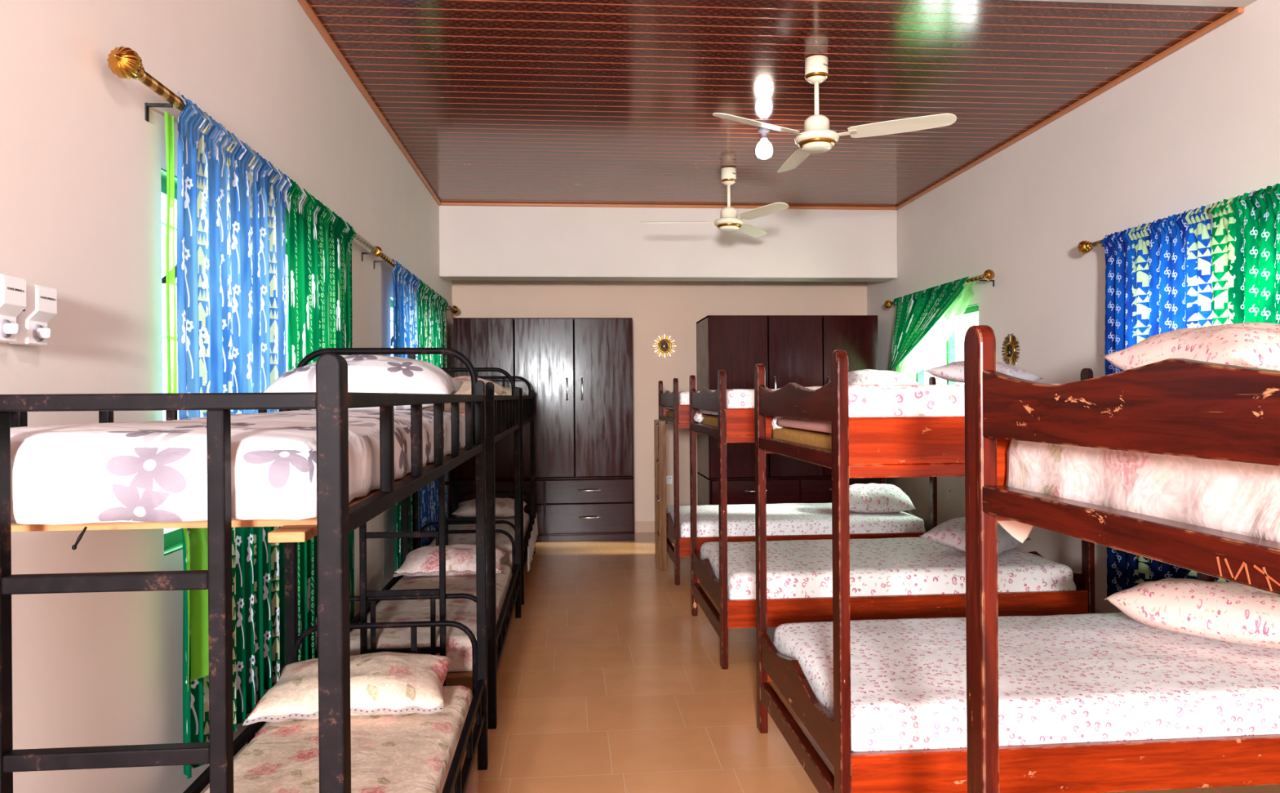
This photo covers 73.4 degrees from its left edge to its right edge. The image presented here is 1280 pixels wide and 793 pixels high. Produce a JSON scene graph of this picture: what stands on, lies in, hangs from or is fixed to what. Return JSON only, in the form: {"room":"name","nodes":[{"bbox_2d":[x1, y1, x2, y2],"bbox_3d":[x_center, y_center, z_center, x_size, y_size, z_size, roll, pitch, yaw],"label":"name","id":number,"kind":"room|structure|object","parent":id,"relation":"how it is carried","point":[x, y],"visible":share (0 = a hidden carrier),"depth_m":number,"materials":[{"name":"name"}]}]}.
{"room":"dormitory","nodes":[
{"label":"dormitory","id":0,"kind":"room"},
{"bbox_2d":[0,0,453,792],"bbox_3d":[-1.471,-0.301,2.582,0.150,3.421,12.586,0,0,-5],"label":"wall","id":1,"kind":"structure","parent":0,"point":[81,161],"depth_m":2.28,"materials":[{"name":"paint"}]},
{"bbox_2d":[0,273,26,342],"bbox_3d":[-1.293,-0.177,1.737,0.065,0.132,0.073,0,0,-5],"label":"dispenser","id":2,"kind":"object","parent":1,"relation":"attached to","point":[12,289],"visible":1,"depth_m":1.73,"materials":[{"name":"white plastic"}]},
{"bbox_2d":[8,284,57,345],"bbox_3d":[-1.302,-0.173,1.844,0.065,0.125,0.069,0,0,-5],"label":"dispenser","id":3,"kind":"object","parent":1,"relation":"attached to","point":[41,308],"visible":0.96,"depth_m":1.82,"materials":[{"name":"white plastic"}]},
{"bbox_2d":[160,167,288,555],"bbox_3d":[-1.531,-0.100,3.337,0.150,1.130,1.700,0,0,-5],"label":"window","id":4,"kind":"structure","parent":1,"relation":"in","point":[173,542],"depth_m":2.64,"materials":[{"name":"glass"}]},
{"bbox_2d":[106,45,382,261],"bbox_3d":[-1.426,-0.826,3.555,0.114,0.105,2.902,0,0,-5],"label":"curtain rod","id":5,"kind":"object","parent":1,"relation":"attached to","point":[126,63],"visible":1,"depth_m":2.23,"materials":[{"name":"gold metal"}]},
{"bbox_2d":[164,111,208,690],"bbox_3d":[-1.317,0.050,2.522,0.084,1.718,0.271,0,0,-5],"label":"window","id":6,"kind":"structure","parent":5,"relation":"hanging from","point":[197,544],"depth_m":2.48,"materials":[{"name":"green"}]},
{"bbox_2d":[176,91,292,778],"bbox_3d":[-1.345,0.110,2.915,0.045,1.967,0.941,0,0,-5],"label":"curtain","id":7,"kind":"object","parent":5,"relation":"hanging from","point":[232,200],"visible":0.63,"depth_m":2.87,"materials":[{"name":"blue fabric"}]},
{"bbox_2d":[285,173,355,661],"bbox_3d":[-1.424,0.153,3.889,0.043,2.052,1.033,0,0,-5],"label":"curtain","id":8,"kind":"object","parent":5,"relation":"hanging from","point":[319,241],"visible":0.36,"depth_m":3.70,"materials":[{"name":"green fabric"}]},
{"bbox_2d":[390,296,393,346],"bbox_3d":[-1.792,-0.100,6.551,0.150,1.130,1.750,0,0,-5],"label":"window","id":9,"kind":"structure","parent":1,"relation":"in","point":[391,297],"depth_m":5.93,"materials":[{"name":"glass"}]},
{"bbox_2d":[373,252,457,313],"bbox_3d":[-1.681,-0.826,6.682,0.114,0.105,3.332,0,0,-5],"label":"curtain rod","id":10,"kind":"object","parent":1,"relation":"attached to","point":[454,309],"visible":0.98,"depth_m":5.36,"materials":[{"name":"gold metal"}]},
{"bbox_2d":[392,258,420,573],"bbox_3d":[-1.584,0.148,5.857,0.044,2.042,0.872,0,0,-5],"label":"curtain","id":11,"kind":"object","parent":10,"relation":"hanging from","point":[405,283],"visible":0.42,"depth_m":5.72,"materials":[{"name":"blue fabric"}]},
{"bbox_2d":[417,277,448,546],"bbox_3d":[-1.679,0.148,7.026,0.043,2.042,1.477,0,0,-5],"label":"curtain","id":12,"kind":"object","parent":10,"relation":"hanging from","point":[431,305],"visible":0.3,"depth_m":6.87,"materials":[{"name":"green fabric"}]},
{"bbox_2d":[438,204,897,281],"bbox_3d":[0.297,-1.443,8.113,4.290,0.671,0.275,0,0,-5],"label":"beam","id":13,"kind":"structure","parent":1,"relation":"attached to","point":[477,242],"depth_m":7.97,"materials":[{"name":"paint"}]},
{"bbox_2d":[297,0,1244,209],"bbox_3d":[0.477,-1.764,5.878,4.290,0.028,4.210,0,0,-5],"label":"trim","id":14,"kind":"structure","parent":1,"relation":"attached to","point":[304,4],"depth_m":5.68,"materials":[{"name":"brown wood"}]},
{"bbox_2d":[1021,0,1257,7],"bbox_3d":[0.674,-1.801,3.449,4.290,0.054,0.665,0,0,-5],"label":"trim","id":15,"kind":"structure","parent":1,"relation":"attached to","point":[1236,3],"depth_m":3.90,"materials":[{"name":"paint"}]},
{"bbox_2d":[452,280,866,521],"bbox_3d":[0.239,-0.318,8.935,4.590,3.421,0.200,0,0,-5],"label":"wall","id":16,"kind":"structure","parent":0,"point":[673,308],"depth_m":8.83,"materials":[{"name":"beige paint"}]},
{"bbox_2d":[634,520,654,532],"bbox_3d":[0.261,1.336,8.830,4.290,0.113,0.012,0,0,-5],"label":"baseboard","id":17,"kind":"structure","parent":16,"relation":"attached to","point":[640,526],"depth_m":8.81,"materials":[{"name":"beige tile"}]},
{"bbox_2d":[653,333,676,357],"bbox_3d":[0.254,-0.518,8.825,0.249,0.249,0.020,0,0,-5],"label":"sunburst mirror","id":18,"kind":"object","parent":16,"relation":"attached to","point":[664,345],"visible":1,"depth_m":8.82,"materials":[{"name":"gold metal"}]},
{"bbox_2d":[659,340,670,351],"bbox_3d":[0.254,-0.518,8.826,0.114,0.114,0.015,0,0,-5],"label":"mirror glass","id":19,"kind":"object","parent":18,"relation":"attached to","point":[664,345],"depth_m":8.82,"materials":[{"name":"brown"}]},
{"bbox_2d":[666,475,672,484],"bbox_3d":[0.289,0.858,8.831,0.086,0.086,0.012,0,0,-5],"label":"wall socket","id":20,"kind":"object","parent":16,"relation":"attached to","point":[669,477],"visible":0.73,"depth_m":8.83,"materials":[{"name":"white plastic"}]},
{"bbox_2d":[306,0,1237,206],"bbox_3d":[0.736,-1.828,2.687,4.590,0.100,12.736,0,0,-5],"label":"ceiling","id":21,"kind":"structure","parent":0,"point":[531,101],"depth_m":4.85,"materials":[{"name":"brown wood"}]},
{"bbox_2d":[640,167,788,236],"bbox_3d":[0.561,-1.536,6.660,1.112,0.489,1.211,0,0,-5],"label":"ceiling fan","id":22,"kind":"object","parent":21,"relation":"hanging from","point":[728,221],"visible":1,"depth_m":6.64,"materials":[{"name":"beige metal"}]},
{"bbox_2d":[755,127,773,159],"bbox_3d":[0.827,-1.681,5.716,0.112,0.200,0.112,0,0,-5],"label":"bulb","id":23,"kind":"object","parent":21,"relation":"attached to","point":[764,149],"visible":0.98,"depth_m":5.68,"materials":[{"name":"white glass"}]},
{"bbox_2d":[712,54,956,172],"bbox_3d":[0.917,-1.538,4.679,1.216,0.489,1.068,0,0,-5],"label":"ceiling fan","id":24,"kind":"object","parent":21,"relation":"hanging from","point":[816,137],"visible":1,"depth_m":4.44,"materials":[{"name":"beige metal"}]},
{"bbox_2d":[446,532,1279,792],"bbox_3d":[0.761,1.442,2.688,4.590,0.100,12.736,0,0,-5],"label":"floor","id":25,"kind":"structure","parent":0,"point":[608,680],"depth_m":4.06,"materials":[{"name":"tile"}]},
{"bbox_2d":[0,347,488,792],"bbox_3d":[-0.866,0.612,2.208,0.733,1.588,2.062,0,0,-5],"label":"bunk bed","id":26,"kind":"object","parent":25,"relation":"on","point":[336,517],"visible":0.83,"depth_m":1.21,"materials":[{"name":"black metal"}]},
{"bbox_2d":[71,526,87,549],"bbox_3d":[-0.789,0.200,1.209,0.006,0.032,0.019,0,0,44],"label":"cord","id":27,"kind":"object","parent":26,"relation":"hanging from","point":[74,546],"visible":1,"depth_m":1.21,"materials":[{"name":"black metal"}]},
{"bbox_2d":[9,408,465,524],"bbox_3d":[-0.866,0.111,2.187,0.655,0.149,1.953,0,0,-5],"label":"mattress","id":28,"kind":"object","parent":26,"relation":"on","point":[137,471],"visible":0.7,"depth_m":1.25,"materials":[{"name":"white fabric"}]},
{"bbox_2d":[262,354,462,410],"bbox_3d":[-0.906,-0.046,2.851,0.590,0.190,0.438,0,0,-6],"label":"pillow","id":29,"kind":"object","parent":28,"relation":"on","point":[366,373],"visible":0.49,"depth_m":2.69,"materials":[{"name":"white fabric"}]},
{"bbox_2d":[204,684,472,792],"bbox_3d":[-0.863,1.121,2.215,0.651,0.144,1.900,0,0,-5],"label":"mattress","id":30,"kind":"object","parent":26,"relation":"on","point":[413,752],"visible":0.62,"depth_m":2.54,"materials":[{"name":"fabric"}]},
{"bbox_2d":[242,651,453,725],"bbox_3d":[-0.968,0.980,2.944,0.610,0.139,0.468,0,0,-8],"label":"pillow","id":31,"kind":"object","parent":30,"relation":"on","point":[382,682],"visible":0.84,"depth_m":2.81,"materials":[{"name":"beige fabric"}]},
{"bbox_2d":[316,367,521,728],"bbox_3d":[-1.053,0.612,4.521,0.733,1.588,1.862,0,0,-5],"label":"bunk bed","id":32,"kind":"object","parent":25,"relation":"on","point":[502,411],"visible":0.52,"depth_m":3.62,"materials":[{"name":"black metal"}]},
{"bbox_2d":[350,564,512,671],"bbox_3d":[-1.052,1.111,4.527,0.661,0.163,1.705,0,0,-5],"label":"mattress","id":33,"kind":"object","parent":32,"relation":"on","point":[464,611],"visible":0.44,"depth_m":4.09,"materials":[{"name":"fabric"}]},
{"bbox_2d":[393,543,506,576],"bbox_3d":[-1.107,0.962,5.069,0.600,0.148,0.448,0,0,-5],"label":"pillow","id":34,"kind":"object","parent":33,"relation":"on","point":[460,558],"visible":0.79,"depth_m":4.92,"materials":[{"name":"fabric"}]},
{"bbox_2d":[422,402,485,416],"bbox_3d":[-1.056,0.110,4.509,0.663,0.150,1.735,0,0,-5],"label":"mattress","id":35,"kind":"object","parent":32,"relation":"on","point":[462,405],"visible":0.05,"depth_m":3.85,"materials":[{"name":"fabric"}]},
{"bbox_2d":[453,375,506,404],"bbox_3d":[-1.096,-0.034,5.083,0.581,0.176,0.420,0,0,-5],"label":"pillow","id":36,"kind":"object","parent":35,"relation":"on","point":[465,388],"visible":0.11,"depth_m":4.99,"materials":[{"name":"beige fabric"}]},
{"bbox_2d":[412,375,535,604],"bbox_3d":[-1.232,0.612,6.713,0.733,1.588,1.922,0,0,-5],"label":"bunk bed","id":37,"kind":"object","parent":25,"relation":"on","point":[526,402],"visible":0.32,"depth_m":5.83,"materials":[{"name":"black metal"}]},
{"bbox_2d":[429,511,537,571],"bbox_3d":[-1.191,1.112,6.724,0.733,0.210,1.766,0,0,-5],"label":"mattress","id":38,"kind":"object","parent":37,"relation":"on","point":[503,542],"visible":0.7,"depth_m":6.31,"materials":[{"name":"white fabric"}]},
{"bbox_2d":[451,497,527,517],"bbox_3d":[-1.268,0.939,7.297,0.600,0.152,0.420,0,0,-5],"label":"pillow","id":39,"kind":"object","parent":38,"relation":"on","point":[504,506],"visible":0.5,"depth_m":7.13,"materials":[{"name":"fabric"}]},
{"bbox_3d":[-1.234,0.112,6.701,0.670,0.146,1.798,0,0,-5],"label":"mattress","id":40,"kind":"object","parent":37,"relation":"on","visible":0},
{"bbox_2d":[501,386,524,395],"bbox_3d":[-1.275,-0.017,7.296,0.580,0.142,0.417,0,0,-5],"label":"pillow","id":41,"kind":"object","parent":40,"relation":"on","point":[508,390],"visible":0.03,"depth_m":7.20,"materials":[{"name":"beige fabric"}]},
{"bbox_2d":[453,317,634,542],"bbox_3d":[-0.936,0.322,8.466,1.715,2.160,0.517,0,0,-5],"label":"wardrobe","id":42,"kind":"object","parent":25,"relation":"on","point":[579,371],"visible":0.73,"depth_m":8.27,"materials":[{"name":"brown wood"}]},
{"bbox_2d":[696,315,879,505],"bbox_3d":[1.440,0.306,8.509,1.644,2.155,0.815,0,0,-5],"label":"wardrobe","id":43,"kind":"object","parent":25,"relation":"on","point":[798,349],"visible":0.38,"depth_m":8.14,"materials":[{"name":"brown wood"}]},
{"bbox_2d":[653,376,937,585],"bbox_3d":[1.173,0.622,6.986,2.070,1.530,1.136,0,0,-5],"label":"bunk bed","id":44,"kind":"object","parent":25,"relation":"on","point":[664,524],"visible":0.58,"depth_m":6.50,"materials":[{"name":"brown wood"}]},
{"bbox_2d":[666,410,673,417],"bbox_3d":[1.192,0.142,6.988,1.869,0.067,1.041,0,0,-5],"label":"pad","id":45,"kind":"object","parent":44,"relation":"on","point":[668,413],"visible":0.02,"depth_m":7.12,"materials":[{"name":"brown fabric"}]},
{"bbox_2d":[665,391,700,409],"bbox_3d":[1.193,0.026,6.987,1.884,0.151,1.054,0,0,-5],"label":"mattress","id":46,"kind":"object","parent":45,"relation":"on","point":[683,396],"visible":0.06,"depth_m":6.40,"materials":[{"name":"white fabric"}]},
{"bbox_2d":[666,502,925,537],"bbox_3d":[1.202,0.998,6.988,1.886,0.148,1.055,0,0,-5],"label":"mattress","id":47,"kind":"object","parent":44,"relation":"on","point":[782,518],"visible":0.73,"depth_m":6.53,"materials":[{"name":"white fabric"}]},
{"bbox_2d":[848,483,915,512],"bbox_3d":[1.872,0.809,6.909,0.580,0.221,0.419,0,0,4],"label":"pillow","id":48,"kind":"object","parent":47,"relation":"on","point":[869,497],"visible":0.79,"depth_m":6.74,"materials":[{"name":"white fabric"}]},
{"bbox_2d":[688,368,1094,669],"bbox_3d":[1.364,0.621,5.030,2.000,1.530,1.136,0,0,-5],"label":"bunk bed","id":49,"kind":"object","parent":25,"relation":"on","point":[735,424],"visible":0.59,"depth_m":4.48,"materials":[{"name":"brown wood"}]},
{"bbox_2d":[693,413,703,422],"bbox_3d":[0.363,0.134,5.323,0.060,0.064,0.146,0,0,-5],"label":"cloth wad","id":50,"kind":"object","parent":49,"relation":"on","point":[698,417],"visible":1,"depth_m":5.28,"materials":[{"name":"white fabric"}]},
{"bbox_2d":[701,414,718,426],"bbox_3d":[1.349,0.142,5.028,1.867,0.067,1.040,0,0,-5],"label":"pad","id":51,"kind":"object","parent":49,"relation":"on","point":[713,420],"visible":0.04,"depth_m":5.07,"materials":[{"name":"brown wood"}]},
{"bbox_2d":[698,388,776,415],"bbox_3d":[1.349,0.026,5.029,1.885,0.151,1.052,0,0,-5],"label":"mattress","id":52,"kind":"object","parent":51,"relation":"on","point":[735,397],"visible":0.11,"depth_m":4.44,"materials":[{"name":"white fabric"}]},
{"bbox_2d":[848,368,919,384],"bbox_3d":[1.903,-0.141,6.952,0.580,0.164,0.419,0,0,-10],"label":"pillow","id":53,"kind":"object","parent":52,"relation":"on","point":[865,376],"visible":0.58,"depth_m":6.79,"materials":[{"name":"white fabric"}]},
{"bbox_2d":[699,537,1075,599],"bbox_3d":[1.357,0.988,5.029,1.887,0.169,1.056,0,0,-5],"label":"mattress","id":54,"kind":"object","parent":49,"relation":"on","point":[895,566],"visible":0.66,"depth_m":4.58,"materials":[{"name":"white fabric"}]},
{"bbox_2d":[920,516,1031,555],"bbox_3d":[1.971,0.807,5.030,0.417,0.182,0.661,0,0,41],"label":"pillow","id":55,"kind":"object","parent":54,"relation":"on","point":[951,533],"visible":0.43,"depth_m":4.87,"materials":[{"name":"white fabric"}]},
{"bbox_2d":[754,350,1279,792],"bbox_3d":[1.528,0.621,3.132,2.000,1.530,1.136,0,0,-5],"label":"bunk bed","id":56,"kind":"object","parent":25,"relation":"on","point":[877,446],"visible":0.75,"depth_m":2.55,"materials":[{"name":"brown wood"}]},
{"bbox_2d":[771,426,831,448],"bbox_3d":[1.512,0.145,3.130,1.868,0.060,1.038,0,0,-5],"label":"pad","id":57,"kind":"object","parent":56,"relation":"on","point":[817,438],"visible":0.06,"depth_m":3.08,"materials":[{"name":"brown wood"}]},
{"bbox_2d":[771,416,785,429],"bbox_3d":[0.576,0.113,3.522,0.066,0.081,0.088,0,0,-5],"label":"cloth wad","id":58,"kind":"object","parent":57,"relation":"on","point":[775,425],"visible":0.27,"depth_m":3.50,"materials":[{"name":"white fabric"}]},
{"bbox_2d":[776,417,831,432],"bbox_3d":[1.504,0.093,3.080,1.852,0.043,0.940,0,0,-5],"label":"blanket","id":59,"kind":"object","parent":57,"relation":"on","point":[810,424],"visible":0.09,"depth_m":3.02,"materials":[{"name":"pink fabric"}]},
{"bbox_2d":[773,383,1059,417],"bbox_3d":[1.513,0.011,3.130,1.885,0.111,1.053,0,0,-5],"label":"mattress","id":60,"kind":"object","parent":59,"relation":"on","point":[864,400],"visible":0.21,"depth_m":2.55,"materials":[{"name":"white fabric"}]},
{"bbox_2d":[924,360,1042,382],"bbox_3d":[2.021,-0.135,5.036,0.419,0.153,0.700,0,0,44],"label":"pillow","id":61,"kind":"object","parent":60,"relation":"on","point":[953,371],"visible":0.41,"depth_m":4.89,"materials":[{"name":"white fabric"}]},
{"bbox_2d":[773,612,1279,752],"bbox_3d":[1.524,0.992,3.131,1.883,0.159,1.053,0,0,-5],"label":"mattress","id":62,"kind":"object","parent":56,"relation":"on","point":[1086,677],"visible":0.74,"depth_m":2.79,"materials":[{"name":"white fabric"}]},
{"bbox_2d":[1103,577,1279,648],"bbox_3d":[2.165,0.801,3.193,0.456,0.229,0.660,0,0,-40],"label":"pillow","id":63,"kind":"object","parent":62,"relation":"on","point":[1231,611],"visible":0.94,"depth_m":3.09,"materials":[{"name":"white fabric"}]},
{"bbox_2d":[964,324,1279,792],"bbox_3d":[1.676,0.621,1.186,2.000,1.530,1.136,0,0,-5],"label":"bunk bed","id":64,"kind":"object","parent":25,"relation":"on","point":[1184,407],"visible":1,"depth_m":1.26,"materials":[{"name":"brown wood"}]},
{"bbox_2d":[997,440,1279,542],"bbox_3d":[1.650,0.132,1.205,1.913,0.298,1.113,0,0,-5],"label":"mattress","id":65,"kind":"object","parent":64,"relation":"on","point":[1241,498],"visible":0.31,"depth_m":1.20,"materials":[{"name":"beige fabric"}]},
{"bbox_2d":[1099,321,1279,370],"bbox_3d":[2.200,-0.167,3.166,0.620,0.209,0.660,0,2,-10],"label":"pillow","id":66,"kind":"object","parent":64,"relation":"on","point":[1249,344],"visible":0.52,"depth_m":3.00,"materials":[{"name":"white fabric"}]},
{"bbox_2d":[866,0,1279,613],"bbox_3d":[2.954,-0.335,2.942,0.150,3.421,12.586,0,0,-5],"label":"wall","id":67,"kind":"structure","parent":0,"point":[1197,126],"depth_m":5.22,"materials":[{"name":"paint"}]},
{"bbox_2d":[884,269,995,307],"bbox_3d":[2.461,-0.859,7.135,0.154,0.105,2.059,0,0,-5],"label":"curtain rod","id":68,"kind":"object","parent":67,"relation":"attached to","point":[988,274],"visible":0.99,"depth_m":6.30,"materials":[{"name":"gold metal"}]},
{"bbox_2d":[889,275,968,369],"bbox_3d":[2.407,-0.571,7.196,0.063,0.656,1.555,0,0,-5],"label":"curtain","id":69,"kind":"object","parent":68,"relation":"hanging from","point":[917,313],"visible":1,"depth_m":7.38,"materials":[{"name":"green fabric"}]},
{"bbox_2d":[895,274,978,377],"bbox_3d":[2.446,-0.511,7.149,0.055,0.776,1.615,0,0,-5],"label":"sheer curtain","id":70,"kind":"object","parent":68,"relation":"hanging from","point":[926,350],"visible":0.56,"depth_m":7.09,"materials":[{"name":"white fabric"}]},
{"bbox_2d":[915,303,978,384],"bbox_3d":[2.609,-0.140,7.205,0.150,1.140,1.300,0,0,-5],"label":"window","id":71,"kind":"structure","parent":67,"relation":"in","point":[974,308],"depth_m":7.19,"materials":[{"name":"glass"}]},
{"bbox_2d":[946,487,952,498],"bbox_3d":[2.545,0.794,7.065,0.012,0.086,0.086,0,0,-5],"label":"wall socket","id":72,"kind":"object","parent":67,"relation":"attached to","point":[949,495],"visible":1,"depth_m":7.05,"materials":[{"name":"white plastic"}]},
{"bbox_2d":[1001,333,1020,365],"bbox_3d":[2.614,-0.324,6.062,0.020,0.243,0.249,0,0,-5],"label":"sunburst mirror","id":73,"kind":"object","parent":67,"relation":"attached to","point":[1011,357],"visible":0.94,"depth_m":6.04,"materials":[{"name":"gold metal"}]},
{"bbox_2d":[1006,343,1012,356],"bbox_3d":[2.616,-0.324,6.062,0.015,0.094,0.094,0,0,-5],"label":"mirror glass","id":74,"kind":"object","parent":73,"relation":"attached to","point":[1009,346],"depth_m":6.07,"materials":[{"name":"grey"}]},
{"bbox_2d":[1094,608,1106,613],"bbox_3d":[2.894,1.319,2.837,0.012,0.113,12.386,0,0,-5],"label":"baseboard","id":75,"kind":"structure","parent":67,"relation":"attached to","point":[1096,611],"depth_m":5.07,"materials":[{"name":"beige tile"}]},
{"bbox_2d":[1077,187,1279,253],"bbox_3d":[2.748,-0.859,3.603,0.154,0.105,2.937,0,0,-5],"label":"curtain rod","id":76,"kind":"object","parent":67,"relation":"attached to","point":[1085,246],"visible":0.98,"depth_m":4.91,"materials":[{"name":"gold metal"}]},
{"bbox_2d":[1101,204,1212,597],"bbox_3d":[2.650,0.111,4.422,0.050,2.032,0.805,0,0,-5],"label":"curtain","id":77,"kind":"object","parent":76,"relation":"hanging from","point":[1158,278],"visible":0.29,"depth_m":4.41,"materials":[{"name":"blue fabric"}]},
{"bbox_2d":[1208,182,1279,582],"bbox_3d":[2.738,0.111,3.354,0.052,2.032,1.342,0,0,-5],"label":"curtain","id":78,"kind":"object","parent":76,"relation":"hanging from","point":[1246,233],"visible":0.31,"depth_m":3.79,"materials":[{"name":"green fabric"}]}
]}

